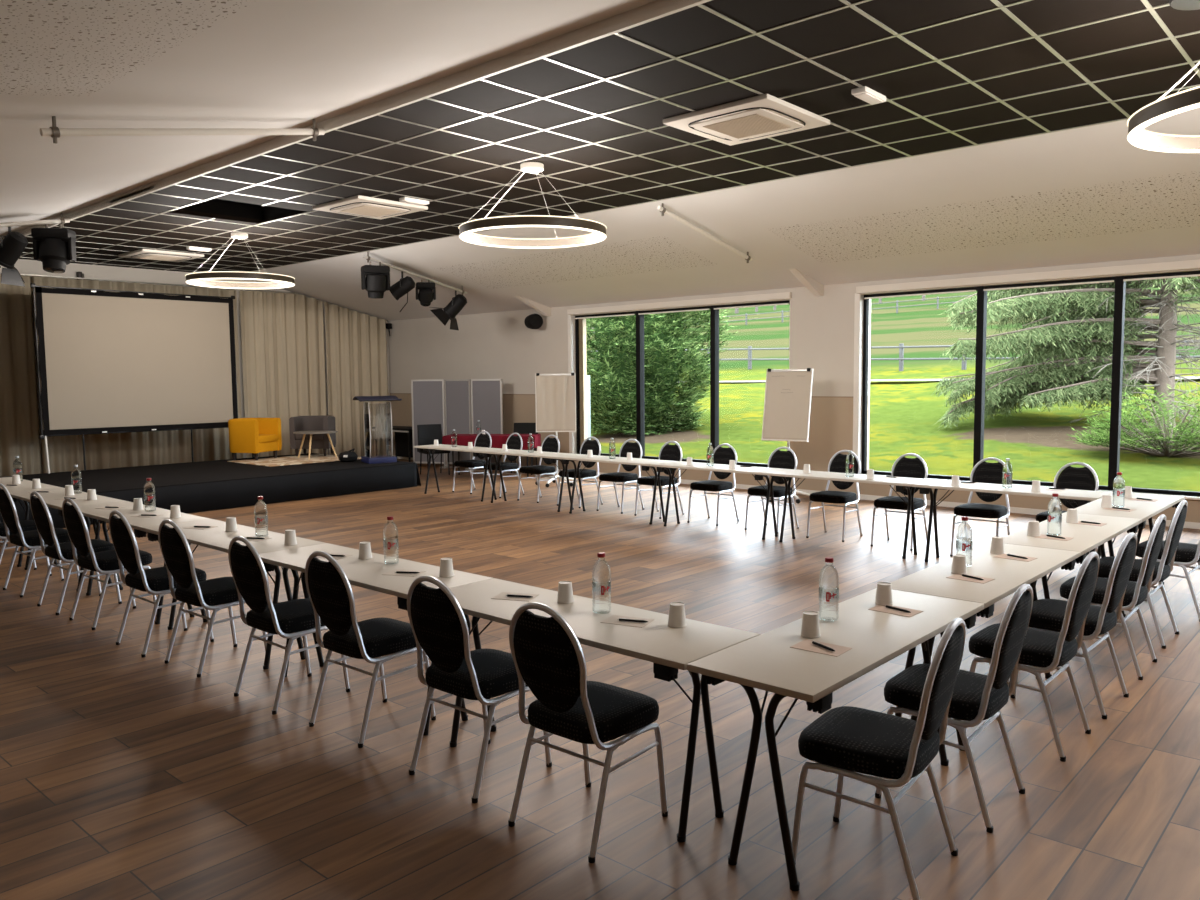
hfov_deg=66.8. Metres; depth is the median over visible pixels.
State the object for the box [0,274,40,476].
curtain
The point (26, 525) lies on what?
banquet chair
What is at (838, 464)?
banquet chair
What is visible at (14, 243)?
spotlight
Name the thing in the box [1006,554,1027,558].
ballpoint pen
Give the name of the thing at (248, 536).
sheet
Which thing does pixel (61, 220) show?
pipe
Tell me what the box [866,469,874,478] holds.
paper cup
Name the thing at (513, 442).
banquet chair
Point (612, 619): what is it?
sheet
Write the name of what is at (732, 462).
paper cup
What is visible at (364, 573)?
folding table
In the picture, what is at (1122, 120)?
trim
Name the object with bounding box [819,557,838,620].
water bottle
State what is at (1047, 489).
sheet
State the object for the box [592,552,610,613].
water bottle
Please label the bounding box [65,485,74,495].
paper cup
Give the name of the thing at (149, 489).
water bottle
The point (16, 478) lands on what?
paper cup
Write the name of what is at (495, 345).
wall
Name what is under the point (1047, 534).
ballpoint pen
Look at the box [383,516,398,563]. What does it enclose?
water bottle
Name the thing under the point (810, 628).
paper cup
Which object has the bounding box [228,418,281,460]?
armchair
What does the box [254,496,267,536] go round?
water bottle
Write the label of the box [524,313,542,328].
loudspeaker
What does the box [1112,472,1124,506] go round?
water bottle
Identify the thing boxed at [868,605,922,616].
sheet
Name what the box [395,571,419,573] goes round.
ballpoint pen
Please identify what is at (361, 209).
grille
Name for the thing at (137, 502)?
paper cup
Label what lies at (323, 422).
armchair
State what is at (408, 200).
emergency light
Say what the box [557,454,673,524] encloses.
folding table
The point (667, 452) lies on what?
banquet chair
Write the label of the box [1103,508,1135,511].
sheet
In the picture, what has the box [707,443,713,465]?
water bottle
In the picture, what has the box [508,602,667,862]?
banquet chair
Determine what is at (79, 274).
wall sensor
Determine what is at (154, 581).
banquet chair
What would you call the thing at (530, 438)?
water bottle
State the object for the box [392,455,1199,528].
baseboard
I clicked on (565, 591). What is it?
paper cup
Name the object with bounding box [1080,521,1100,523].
ballpoint pen
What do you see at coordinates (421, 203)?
diffuser
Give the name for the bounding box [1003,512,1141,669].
folding table
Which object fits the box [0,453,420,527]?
stage
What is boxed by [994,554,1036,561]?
sheet
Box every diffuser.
[402,201,426,205]
[854,93,883,104]
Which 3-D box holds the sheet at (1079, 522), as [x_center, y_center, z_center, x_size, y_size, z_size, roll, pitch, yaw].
[3.317,0.498,6.176,0.130,0.002,0.190,-5,6,-45]
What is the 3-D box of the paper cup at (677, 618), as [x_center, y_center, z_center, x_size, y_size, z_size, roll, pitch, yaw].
[0.317,0.677,3.743,0.078,0.092,0.078,-3,5,-28]
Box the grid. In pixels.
[21,0,1199,271]
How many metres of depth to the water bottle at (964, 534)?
4.82 m
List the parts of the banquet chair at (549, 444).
leg, seat, leg, frame, backrest, leg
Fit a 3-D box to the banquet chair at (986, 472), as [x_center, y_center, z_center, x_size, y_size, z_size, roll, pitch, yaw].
[3.712,0.557,8.824,0.449,0.936,0.520,3,6,40]
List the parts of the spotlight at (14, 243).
barn door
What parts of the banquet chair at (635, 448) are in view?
leg, leg, seat, leg, frame, backrest, leg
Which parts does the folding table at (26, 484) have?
leg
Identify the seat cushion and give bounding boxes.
[259,434,277,442]
[295,434,323,439]
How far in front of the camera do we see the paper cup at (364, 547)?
5.20 m
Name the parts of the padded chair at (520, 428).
backrest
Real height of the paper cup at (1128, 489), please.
0.092 m
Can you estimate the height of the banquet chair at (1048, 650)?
0.936 m
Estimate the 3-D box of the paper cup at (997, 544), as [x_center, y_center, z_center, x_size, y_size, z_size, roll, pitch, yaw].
[2.265,0.543,5.186,0.078,0.092,0.078,3,6,35]
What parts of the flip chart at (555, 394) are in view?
board frame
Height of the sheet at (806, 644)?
0.002 m
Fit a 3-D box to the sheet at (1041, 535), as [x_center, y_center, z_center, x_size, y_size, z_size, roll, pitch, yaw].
[2.821,0.545,5.656,0.190,0.002,0.130,4,6,43]
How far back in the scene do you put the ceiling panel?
11.47 m
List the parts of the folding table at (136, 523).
leg, leg, leg, leg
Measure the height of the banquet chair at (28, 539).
0.936 m
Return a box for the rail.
[0,272,387,320]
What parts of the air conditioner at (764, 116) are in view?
grille frame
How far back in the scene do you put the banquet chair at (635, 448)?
12.09 m
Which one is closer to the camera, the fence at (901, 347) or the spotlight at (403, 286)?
the spotlight at (403, 286)
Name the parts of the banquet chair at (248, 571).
leg, backrest, frame, seat, leg, leg, leg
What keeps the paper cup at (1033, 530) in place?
on the folding table at (1086, 538)
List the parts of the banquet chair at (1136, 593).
seat, frame, leg, leg, backrest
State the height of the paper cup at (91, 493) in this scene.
0.092 m
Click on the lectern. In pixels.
(383, 421)
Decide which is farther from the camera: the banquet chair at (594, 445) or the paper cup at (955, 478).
the banquet chair at (594, 445)
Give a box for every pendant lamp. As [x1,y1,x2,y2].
[185,232,294,288]
[458,162,606,248]
[1127,61,1199,152]
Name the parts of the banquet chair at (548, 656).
leg, backrest, frame, leg, seat, leg, leg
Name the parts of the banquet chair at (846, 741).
leg, leg, seat, leg, frame, leg, backrest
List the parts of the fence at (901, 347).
post, rail, post, rail, post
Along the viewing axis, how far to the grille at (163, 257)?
14.40 m
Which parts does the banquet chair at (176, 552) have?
leg, backrest, frame, seat, leg, leg, leg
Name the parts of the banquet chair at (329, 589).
leg, backrest, frame, seat, leg, leg, leg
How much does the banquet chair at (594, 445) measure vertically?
0.936 m
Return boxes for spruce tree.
[930,276,1199,428]
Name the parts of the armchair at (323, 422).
seat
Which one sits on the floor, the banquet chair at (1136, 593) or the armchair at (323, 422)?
the banquet chair at (1136, 593)
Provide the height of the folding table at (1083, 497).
0.740 m
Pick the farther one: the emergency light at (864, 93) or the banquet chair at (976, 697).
the emergency light at (864, 93)
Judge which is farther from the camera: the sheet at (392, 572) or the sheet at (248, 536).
the sheet at (248, 536)
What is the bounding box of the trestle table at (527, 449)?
[452,449,532,476]
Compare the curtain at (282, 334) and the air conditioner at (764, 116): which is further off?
the curtain at (282, 334)
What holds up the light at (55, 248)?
hanging from the pipe at (61, 220)
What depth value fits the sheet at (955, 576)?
4.54 m
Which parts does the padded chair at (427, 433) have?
leg, backrest, seat, leg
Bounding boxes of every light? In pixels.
[31,224,76,272]
[186,246,210,251]
[361,262,389,298]
[399,197,428,205]
[415,280,435,306]
[851,86,885,104]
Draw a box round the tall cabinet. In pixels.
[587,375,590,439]
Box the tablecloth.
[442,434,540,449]
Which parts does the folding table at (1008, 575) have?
leg, leg, leg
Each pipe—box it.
[0,213,69,226]
[40,116,324,143]
[363,251,466,294]
[657,203,751,262]
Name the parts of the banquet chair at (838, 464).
leg, leg, seat, frame, backrest, leg, leg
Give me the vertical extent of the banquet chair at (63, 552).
0.936 m
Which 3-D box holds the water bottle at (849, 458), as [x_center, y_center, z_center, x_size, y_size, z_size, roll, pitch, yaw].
[2.513,0.138,9.152,0.083,0.263,0.084,-1,5,-7]
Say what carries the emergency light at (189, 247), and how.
attached to the ceiling at (694, 28)
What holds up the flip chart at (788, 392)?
on the floor
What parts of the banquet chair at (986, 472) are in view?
leg, seat, frame, backrest, leg, leg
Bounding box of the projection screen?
[30,283,237,472]
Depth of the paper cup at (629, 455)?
11.19 m
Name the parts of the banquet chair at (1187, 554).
seat, frame, leg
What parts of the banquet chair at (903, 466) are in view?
leg, leg, seat, frame, backrest, leg, leg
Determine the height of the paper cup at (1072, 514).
0.092 m
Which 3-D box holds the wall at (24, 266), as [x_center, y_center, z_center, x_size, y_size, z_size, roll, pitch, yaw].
[-9.689,-1.563,14.951,0.300,4.450,15.200,4,6,42]
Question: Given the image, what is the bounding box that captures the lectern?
[353,396,401,463]
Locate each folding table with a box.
[0,477,60,566]
[9,487,123,590]
[78,501,209,623]
[141,519,323,669]
[259,543,492,735]
[414,444,500,501]
[449,578,759,842]
[479,449,582,511]
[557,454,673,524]
[651,461,789,539]
[687,588,984,890]
[766,469,932,558]
[890,542,1080,750]
[911,479,1112,561]
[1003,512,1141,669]
[1075,492,1184,616]
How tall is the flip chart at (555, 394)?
1.837 m
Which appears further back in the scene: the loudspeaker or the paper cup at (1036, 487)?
the loudspeaker
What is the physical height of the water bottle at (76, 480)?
0.263 m
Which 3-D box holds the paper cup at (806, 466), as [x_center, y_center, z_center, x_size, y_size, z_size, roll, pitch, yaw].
[2.168,0.196,9.536,0.078,0.092,0.078,-2,5,-22]
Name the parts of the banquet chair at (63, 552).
backrest, leg, frame, leg, seat, leg, leg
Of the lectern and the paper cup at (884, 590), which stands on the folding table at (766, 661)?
the paper cup at (884, 590)
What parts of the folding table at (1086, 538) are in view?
leg, leg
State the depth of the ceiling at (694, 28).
7.02 m
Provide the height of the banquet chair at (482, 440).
0.936 m
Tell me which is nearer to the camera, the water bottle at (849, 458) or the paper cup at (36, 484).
the paper cup at (36, 484)
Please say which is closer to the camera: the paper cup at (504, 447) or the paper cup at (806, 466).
the paper cup at (806, 466)
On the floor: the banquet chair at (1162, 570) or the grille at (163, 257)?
the banquet chair at (1162, 570)
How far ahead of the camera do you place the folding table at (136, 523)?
7.07 m
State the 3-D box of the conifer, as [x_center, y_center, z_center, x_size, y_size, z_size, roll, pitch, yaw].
[0.907,-3.814,23.196,4.773,7.001,5.123,-4,5,-33]
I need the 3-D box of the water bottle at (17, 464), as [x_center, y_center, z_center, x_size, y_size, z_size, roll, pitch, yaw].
[-6.073,0.195,9.494,0.083,0.263,0.084,-4,6,-39]
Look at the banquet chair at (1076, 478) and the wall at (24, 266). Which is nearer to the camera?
the banquet chair at (1076, 478)
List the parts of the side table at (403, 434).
leg, rail, leg, modesty panel, leg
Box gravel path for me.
[683,376,1199,382]
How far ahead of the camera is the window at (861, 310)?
11.64 m
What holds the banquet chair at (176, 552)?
on the floor
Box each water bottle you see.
[13,456,22,480]
[71,465,81,493]
[144,478,155,511]
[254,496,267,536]
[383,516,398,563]
[451,429,456,446]
[476,420,480,434]
[528,433,533,452]
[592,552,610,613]
[609,438,615,458]
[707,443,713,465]
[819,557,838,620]
[846,451,853,476]
[956,516,972,566]
[1002,458,1012,487]
[1047,493,1061,535]
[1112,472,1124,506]
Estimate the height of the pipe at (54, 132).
0.547 m
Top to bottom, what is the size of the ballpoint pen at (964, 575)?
0.012 m
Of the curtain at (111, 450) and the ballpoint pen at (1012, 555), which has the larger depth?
the curtain at (111, 450)
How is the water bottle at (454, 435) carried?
on the folding table at (475, 450)
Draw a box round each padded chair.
[417,424,449,474]
[511,423,537,472]
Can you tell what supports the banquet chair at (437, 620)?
on the floor
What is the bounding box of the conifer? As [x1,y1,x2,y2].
[586,309,739,436]
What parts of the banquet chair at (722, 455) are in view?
leg, leg, seat, leg, frame, backrest, leg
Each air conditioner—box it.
[118,249,203,261]
[312,195,427,218]
[663,94,829,145]
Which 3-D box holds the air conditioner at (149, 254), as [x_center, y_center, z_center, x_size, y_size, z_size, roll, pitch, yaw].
[-6.982,-3.082,14.492,0.950,0.061,0.950,4,6,42]
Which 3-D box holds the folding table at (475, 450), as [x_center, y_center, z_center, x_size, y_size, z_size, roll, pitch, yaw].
[-2.108,0.330,13.614,1.583,0.740,0.500,4,6,43]
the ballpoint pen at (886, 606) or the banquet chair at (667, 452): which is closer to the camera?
the ballpoint pen at (886, 606)
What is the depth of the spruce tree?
18.68 m
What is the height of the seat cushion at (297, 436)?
0.120 m
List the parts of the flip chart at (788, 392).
board frame, leg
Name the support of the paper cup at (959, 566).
on the folding table at (1008, 575)
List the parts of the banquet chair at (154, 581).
backrest, leg, frame, leg, seat, leg, leg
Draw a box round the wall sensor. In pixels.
[76,272,93,279]
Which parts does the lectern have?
panel, panel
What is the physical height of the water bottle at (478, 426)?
0.263 m
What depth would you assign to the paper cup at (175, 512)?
6.83 m
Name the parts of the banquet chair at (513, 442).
seat, leg, frame, backrest, leg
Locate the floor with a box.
[0,459,1199,899]
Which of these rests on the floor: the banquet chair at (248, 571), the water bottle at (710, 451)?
the banquet chair at (248, 571)
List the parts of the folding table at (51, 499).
leg, leg, leg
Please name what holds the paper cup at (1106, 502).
on the folding table at (1145, 510)
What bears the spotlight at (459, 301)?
hanging from the pipe at (367, 257)
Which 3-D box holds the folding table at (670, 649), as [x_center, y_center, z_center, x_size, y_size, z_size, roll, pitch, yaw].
[-0.117,1.079,3.989,1.583,0.740,0.500,4,6,42]
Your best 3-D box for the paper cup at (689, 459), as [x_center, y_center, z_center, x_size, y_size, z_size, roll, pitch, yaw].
[1.033,0.130,10.500,0.078,0.092,0.078,-2,5,-18]
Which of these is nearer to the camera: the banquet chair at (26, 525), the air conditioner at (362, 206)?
the banquet chair at (26, 525)
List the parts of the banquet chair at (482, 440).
leg, seat, leg, frame, backrest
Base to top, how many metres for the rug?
0.012 m
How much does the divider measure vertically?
1.751 m
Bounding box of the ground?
[586,277,1199,491]
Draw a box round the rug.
[227,454,360,466]
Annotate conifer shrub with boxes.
[1067,383,1199,456]
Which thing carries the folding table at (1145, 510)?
on the floor
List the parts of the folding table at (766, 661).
leg, leg, leg, leg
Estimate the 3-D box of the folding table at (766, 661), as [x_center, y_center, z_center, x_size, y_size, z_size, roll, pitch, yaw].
[1.016,1.092,3.682,0.500,0.740,1.546,4,6,42]
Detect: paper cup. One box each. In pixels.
[12,475,20,483]
[32,479,40,488]
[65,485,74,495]
[87,489,96,499]
[133,498,143,509]
[170,505,180,517]
[225,517,237,531]
[284,529,296,545]
[358,541,371,558]
[439,557,453,577]
[468,442,472,448]
[502,444,507,450]
[537,446,541,452]
[557,581,573,603]
[587,450,592,456]
[627,453,632,459]
[668,602,686,627]
[686,457,692,465]
[729,460,735,468]
[800,611,820,637]
[803,464,810,472]
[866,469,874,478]
[875,582,892,604]
[951,475,959,485]
[951,554,966,573]
[990,536,1004,553]
[1027,521,1039,536]
[1031,480,1040,491]
[1066,509,1077,522]
[1101,495,1111,507]
[1125,486,1132,497]
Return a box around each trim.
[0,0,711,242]
[252,120,1122,271]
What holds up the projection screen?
on the stage
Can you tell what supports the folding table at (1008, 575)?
on the floor
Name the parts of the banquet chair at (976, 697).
leg, seat, frame, leg, leg, backrest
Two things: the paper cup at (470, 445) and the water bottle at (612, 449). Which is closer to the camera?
the water bottle at (612, 449)
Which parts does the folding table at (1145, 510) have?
leg, leg, leg, leg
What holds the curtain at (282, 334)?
hanging from the rail
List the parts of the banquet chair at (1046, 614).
leg, seat, frame, leg, leg, backrest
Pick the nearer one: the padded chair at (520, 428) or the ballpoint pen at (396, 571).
the ballpoint pen at (396, 571)
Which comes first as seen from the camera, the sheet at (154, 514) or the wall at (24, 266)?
the sheet at (154, 514)
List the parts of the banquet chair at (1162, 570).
seat, leg, frame, leg, backrest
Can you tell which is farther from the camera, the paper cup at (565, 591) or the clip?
the clip
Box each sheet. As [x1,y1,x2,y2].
[97,506,123,508]
[132,514,160,517]
[185,525,217,528]
[244,536,269,540]
[316,553,351,558]
[382,569,425,576]
[491,592,537,600]
[600,615,653,627]
[790,639,851,656]
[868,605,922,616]
[946,574,993,583]
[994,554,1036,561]
[1035,534,1072,540]
[1047,489,1066,490]
[1074,521,1105,525]
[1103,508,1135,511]
[1128,498,1157,501]
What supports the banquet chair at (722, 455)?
on the floor
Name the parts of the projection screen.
leg, leg, leg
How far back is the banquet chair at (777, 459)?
10.48 m
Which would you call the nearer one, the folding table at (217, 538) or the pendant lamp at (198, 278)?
the folding table at (217, 538)
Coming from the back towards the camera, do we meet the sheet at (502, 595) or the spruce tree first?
the spruce tree
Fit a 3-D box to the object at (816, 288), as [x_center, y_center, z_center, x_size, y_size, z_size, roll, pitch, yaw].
[2.892,-2.365,12.806,0.110,0.343,0.850,4,6,42]
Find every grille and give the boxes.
[132,254,190,261]
[330,203,409,217]
[703,114,790,138]
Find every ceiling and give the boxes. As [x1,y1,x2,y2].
[0,0,656,235]
[19,0,1199,272]
[253,107,1199,320]
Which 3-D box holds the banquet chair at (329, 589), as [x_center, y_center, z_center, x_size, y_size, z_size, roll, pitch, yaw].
[-1.185,0.940,4.634,0.449,0.936,0.520,3,6,40]
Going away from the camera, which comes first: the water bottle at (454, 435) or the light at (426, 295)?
the water bottle at (454, 435)
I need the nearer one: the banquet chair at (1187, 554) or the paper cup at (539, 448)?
the banquet chair at (1187, 554)
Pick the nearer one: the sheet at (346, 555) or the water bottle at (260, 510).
the sheet at (346, 555)
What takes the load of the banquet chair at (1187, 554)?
on the floor
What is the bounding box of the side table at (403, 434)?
[372,426,412,461]
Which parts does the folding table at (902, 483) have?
leg, leg, leg, leg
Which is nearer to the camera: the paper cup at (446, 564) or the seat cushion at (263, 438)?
the paper cup at (446, 564)
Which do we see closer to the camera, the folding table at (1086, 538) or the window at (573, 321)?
the folding table at (1086, 538)
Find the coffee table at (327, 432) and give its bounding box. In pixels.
[293,430,337,459]
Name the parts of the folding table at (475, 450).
leg, leg, leg, leg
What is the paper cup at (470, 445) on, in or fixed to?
on the folding table at (475, 450)
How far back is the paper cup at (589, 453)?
11.68 m
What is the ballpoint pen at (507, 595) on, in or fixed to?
on the sheet at (502, 595)
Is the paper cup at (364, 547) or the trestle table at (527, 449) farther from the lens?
the trestle table at (527, 449)
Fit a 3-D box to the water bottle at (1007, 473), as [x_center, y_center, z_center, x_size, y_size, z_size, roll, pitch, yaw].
[3.643,0.207,8.138,0.083,0.263,0.084,2,5,33]
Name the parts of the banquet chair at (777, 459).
leg, leg, seat, frame, leg, backrest, leg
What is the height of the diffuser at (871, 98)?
0.010 m
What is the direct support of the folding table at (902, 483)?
on the floor
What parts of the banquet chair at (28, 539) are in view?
backrest, leg, frame, leg, seat, leg, leg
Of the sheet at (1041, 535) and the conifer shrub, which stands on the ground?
the conifer shrub
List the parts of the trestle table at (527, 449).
leg, leg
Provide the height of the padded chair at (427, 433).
0.922 m
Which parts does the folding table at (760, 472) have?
leg, leg, leg, leg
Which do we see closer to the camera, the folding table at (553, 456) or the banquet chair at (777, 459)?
the banquet chair at (777, 459)
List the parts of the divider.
panel frame, panel, panel frame, panel, panel, panel frame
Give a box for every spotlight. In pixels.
[0,226,27,286]
[389,271,414,311]
[430,290,466,329]
[1169,0,1199,9]
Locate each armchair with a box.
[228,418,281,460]
[289,415,335,455]
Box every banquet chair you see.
[0,483,79,597]
[0,520,51,575]
[30,491,121,614]
[62,498,156,629]
[109,510,213,657]
[158,519,266,676]
[228,536,349,714]
[305,551,435,747]
[407,576,551,803]
[452,431,492,493]
[482,433,523,497]
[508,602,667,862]
[517,435,561,502]
[557,437,602,507]
[597,439,643,513]
[634,441,683,518]
[687,444,738,525]
[745,447,798,533]
[792,618,965,899]
[806,450,862,541]
[871,453,927,550]
[875,584,1032,832]
[950,457,1009,556]
[963,552,1098,761]
[1010,532,1136,718]
[1036,462,1098,552]
[1060,514,1165,679]
[1098,500,1187,648]
[1135,540,1199,621]
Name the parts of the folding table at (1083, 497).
leg, leg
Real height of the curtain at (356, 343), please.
3.361 m
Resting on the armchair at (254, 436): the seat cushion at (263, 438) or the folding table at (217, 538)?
the seat cushion at (263, 438)
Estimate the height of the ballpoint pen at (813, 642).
0.012 m
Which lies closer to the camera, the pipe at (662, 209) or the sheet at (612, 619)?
the sheet at (612, 619)
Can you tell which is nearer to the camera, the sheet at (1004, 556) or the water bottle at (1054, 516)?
the sheet at (1004, 556)
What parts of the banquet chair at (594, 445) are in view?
leg, seat, leg, backrest, frame, leg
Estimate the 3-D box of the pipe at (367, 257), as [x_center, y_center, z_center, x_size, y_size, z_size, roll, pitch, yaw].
[-3.062,-2.952,15.272,0.068,0.608,2.087,4,6,42]
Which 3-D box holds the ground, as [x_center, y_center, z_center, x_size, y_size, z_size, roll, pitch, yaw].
[22.859,-12.809,93.561,208.000,13.815,146.140,4,6,42]
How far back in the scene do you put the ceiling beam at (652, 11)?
6.39 m
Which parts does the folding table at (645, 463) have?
leg, leg, leg, leg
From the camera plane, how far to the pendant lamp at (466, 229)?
8.53 m
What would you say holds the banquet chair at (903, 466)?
on the floor
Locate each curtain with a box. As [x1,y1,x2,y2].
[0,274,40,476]
[32,276,242,472]
[239,290,327,457]
[324,301,387,456]
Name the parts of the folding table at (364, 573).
leg, leg, leg, leg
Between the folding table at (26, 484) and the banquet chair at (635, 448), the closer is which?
the folding table at (26, 484)
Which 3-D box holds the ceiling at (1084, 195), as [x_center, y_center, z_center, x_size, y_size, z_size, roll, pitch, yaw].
[2.151,-2.678,11.584,21.700,0.876,3.610,4,6,42]
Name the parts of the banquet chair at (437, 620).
leg, backrest, frame, seat, leg, leg, leg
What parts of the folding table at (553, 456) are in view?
leg, leg, leg, leg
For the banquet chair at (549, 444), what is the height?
0.936 m
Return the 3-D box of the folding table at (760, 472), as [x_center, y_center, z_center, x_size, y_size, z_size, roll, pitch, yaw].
[1.350,0.557,10.346,1.583,0.740,0.500,4,6,43]
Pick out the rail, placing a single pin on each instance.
(0, 272)
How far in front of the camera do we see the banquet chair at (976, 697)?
3.61 m
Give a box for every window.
[567,292,791,466]
[853,260,1199,499]
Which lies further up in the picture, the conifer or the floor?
the conifer
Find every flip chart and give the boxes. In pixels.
[535,373,576,486]
[761,368,812,503]
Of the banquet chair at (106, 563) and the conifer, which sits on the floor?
the banquet chair at (106, 563)
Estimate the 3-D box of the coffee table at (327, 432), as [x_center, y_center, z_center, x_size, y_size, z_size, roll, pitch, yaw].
[-4.934,-0.088,15.812,0.740,0.462,0.740,4,6,42]
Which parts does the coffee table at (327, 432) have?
leg, leg, leg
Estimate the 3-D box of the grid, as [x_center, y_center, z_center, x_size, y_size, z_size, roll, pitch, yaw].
[-0.475,-2.710,8.653,21.700,0.010,4.240,4,6,42]
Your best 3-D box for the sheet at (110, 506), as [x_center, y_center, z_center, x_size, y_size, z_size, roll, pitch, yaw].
[-3.992,0.471,7.425,0.190,0.002,0.130,1,5,22]
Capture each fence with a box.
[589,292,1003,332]
[597,340,1199,370]
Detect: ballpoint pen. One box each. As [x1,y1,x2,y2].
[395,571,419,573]
[506,594,532,597]
[617,618,647,622]
[811,641,834,650]
[885,605,910,612]
[961,574,983,579]
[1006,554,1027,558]
[1046,534,1065,538]
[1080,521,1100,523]
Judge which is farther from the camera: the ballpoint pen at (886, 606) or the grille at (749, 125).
the grille at (749, 125)
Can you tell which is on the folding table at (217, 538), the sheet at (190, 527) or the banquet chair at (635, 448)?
the sheet at (190, 527)
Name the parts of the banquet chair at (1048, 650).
leg, seat, leg, frame, leg, backrest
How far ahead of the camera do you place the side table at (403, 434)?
19.44 m
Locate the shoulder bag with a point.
(347, 456)
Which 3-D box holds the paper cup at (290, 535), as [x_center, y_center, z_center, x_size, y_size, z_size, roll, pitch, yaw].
[-1.932,0.545,5.680,0.078,0.092,0.078,-1,5,-10]
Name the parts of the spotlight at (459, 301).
barn door, barn door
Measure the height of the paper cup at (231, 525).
0.092 m
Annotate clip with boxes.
[386,323,391,335]
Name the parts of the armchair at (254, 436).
seat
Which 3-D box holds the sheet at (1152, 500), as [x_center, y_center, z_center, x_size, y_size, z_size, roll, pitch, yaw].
[4.348,0.399,7.289,0.190,0.002,0.130,3,6,42]
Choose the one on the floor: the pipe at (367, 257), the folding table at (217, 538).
the folding table at (217, 538)
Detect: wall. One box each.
[0,259,389,472]
[388,254,1199,522]
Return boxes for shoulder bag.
[338,449,357,461]
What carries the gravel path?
on the ground
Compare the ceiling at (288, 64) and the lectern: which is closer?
the ceiling at (288, 64)
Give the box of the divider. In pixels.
[411,379,503,469]
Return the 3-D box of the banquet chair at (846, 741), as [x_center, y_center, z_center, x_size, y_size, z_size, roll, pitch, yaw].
[1.008,1.028,3.261,0.520,0.936,0.449,3,6,36]
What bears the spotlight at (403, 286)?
hanging from the pipe at (367, 257)
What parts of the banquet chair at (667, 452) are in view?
leg, leg, seat, leg, frame, backrest, leg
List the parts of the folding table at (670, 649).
leg, leg, leg, leg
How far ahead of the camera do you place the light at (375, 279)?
14.55 m
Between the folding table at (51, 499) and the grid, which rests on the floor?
the folding table at (51, 499)
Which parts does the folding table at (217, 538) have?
leg, leg, leg, leg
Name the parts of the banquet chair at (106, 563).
backrest, leg, frame, leg, seat, leg, leg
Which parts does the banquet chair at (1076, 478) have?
seat, backrest, frame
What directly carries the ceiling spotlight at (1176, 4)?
attached to the ceiling at (694, 28)
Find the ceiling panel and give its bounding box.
[179,198,299,219]
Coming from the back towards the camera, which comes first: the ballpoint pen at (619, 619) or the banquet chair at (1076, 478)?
the banquet chair at (1076, 478)
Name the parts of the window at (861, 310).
sill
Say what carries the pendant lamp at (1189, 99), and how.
hanging from the ceiling at (694, 28)

